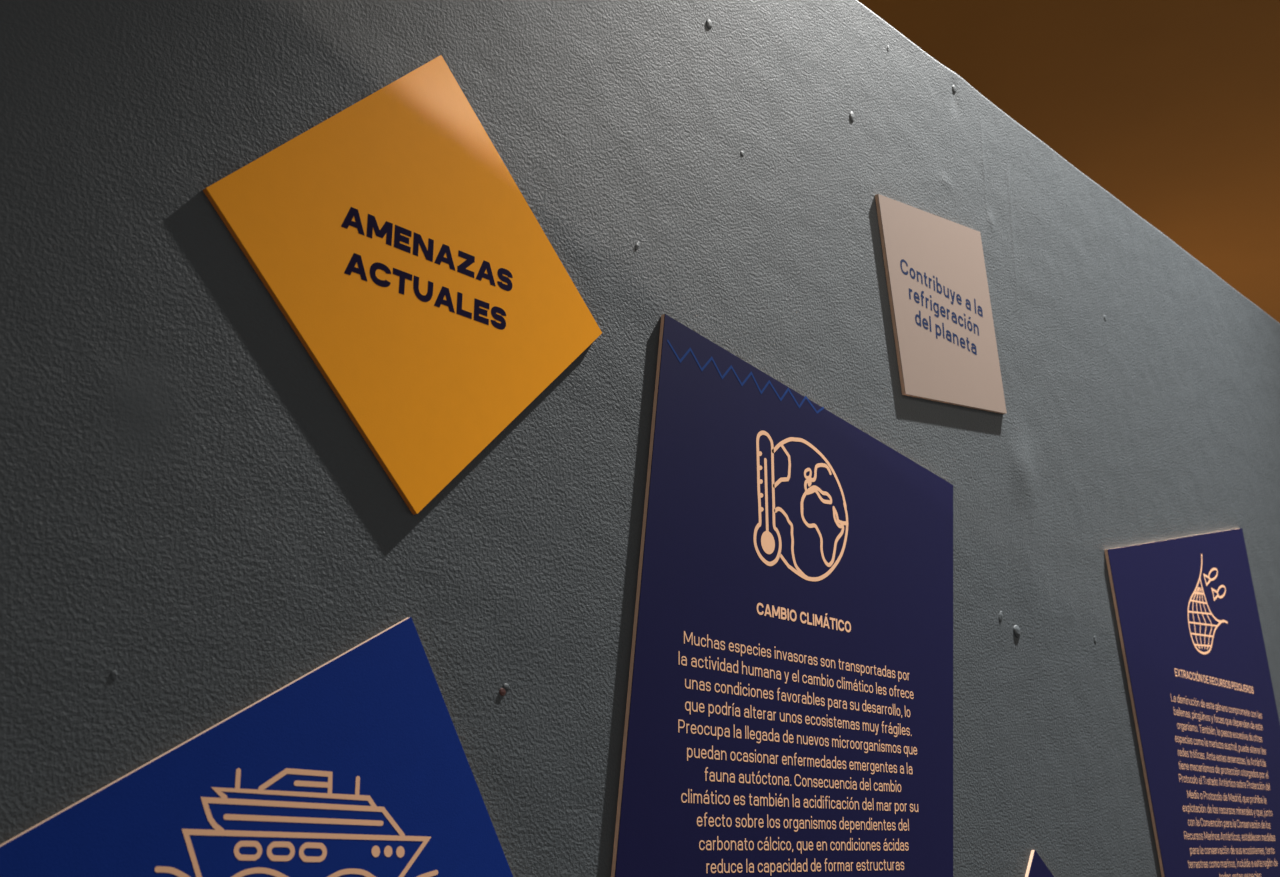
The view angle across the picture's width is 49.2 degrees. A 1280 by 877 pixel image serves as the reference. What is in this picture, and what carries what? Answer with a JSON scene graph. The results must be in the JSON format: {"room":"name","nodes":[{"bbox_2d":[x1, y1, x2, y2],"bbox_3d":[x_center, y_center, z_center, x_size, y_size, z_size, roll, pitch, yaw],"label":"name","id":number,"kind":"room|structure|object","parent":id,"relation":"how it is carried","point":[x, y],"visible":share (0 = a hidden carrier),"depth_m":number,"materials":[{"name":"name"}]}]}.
{"room":"museum","nodes":[
{"label":"museum","id":0,"kind":"room"},
{"bbox_2d":[0,0,1279,876],"bbox_3d":[2.887,1.526,4.571,0.163,2.854,17.020,-14,-21,40],"label":"wall","id":1,"kind":"structure","parent":0,"point":[194,522],"depth_m":1.46,"materials":[{"name":"grey paint"}]},
{"bbox_2d":[0,617,512,876],"bbox_3d":[-0.331,0.468,1.032,0.006,0.718,0.814,-14,-21,40],"label":"information panel","id":2,"kind":"object","parent":1,"relation":"attached to","point":[358,765],"visible":1,"depth_m":1.15,"materials":[{"name":"blue"}]},
{"bbox_2d":[203,55,601,514],"bbox_3d":[-0.206,-0.160,1.355,0.006,0.478,0.485,-14,-21,40],"label":"sign","id":3,"kind":"object","parent":1,"relation":"attached to","point":[392,235],"visible":1,"depth_m":1.33,"materials":[{"name":"orange"}]},
{"bbox_2d":[611,314,952,876],"bbox_3d":[0.203,0.383,1.673,0.006,0.979,0.753,-14,-21,40],"label":"information panel","id":4,"kind":"object","parent":1,"relation":"attached to","point":[789,705],"visible":1,"depth_m":1.67,"materials":[{"name":"blue"}]},
{"bbox_2d":[875,194,1006,413],"bbox_3d":[0.464,-0.200,2.139,0.006,0.340,0.354,-14,-21,40],"label":"sign","id":5,"kind":"object","parent":1,"relation":"attached to","point":[946,345],"visible":1,"depth_m":2.12,"materials":[{"name":"beige"}]},
{"bbox_2d":[1025,850,1053,876],"bbox_3d":[0.604,0.877,1.995,0.006,0.557,0.557,-14,-21,40],"label":"information panel","id":6,"kind":"object","parent":1,"relation":"attached to","point":[1036,867],"visible":1,"depth_m":2.03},
{"bbox_2d":[1105,528,1279,876],"bbox_3d":[1.095,0.586,2.644,0.006,0.939,0.864,-14,-21,40],"label":"information panel","id":7,"kind":"object","parent":1,"relation":"attached to","point":[1207,724],"visible":1,"depth_m":2.61,"materials":[{"name":"blue"}]},
{"bbox_2d":[857,0,1279,322],"bbox_3d":[1.990,-2.515,6.891,13.000,0.100,17.420,-14,-21,40],"label":"ceiling","id":8,"kind":"structure","parent":0,"point":[1171,108],"depth_m":8.32,"materials":[{"name":"paint"}]}
]}

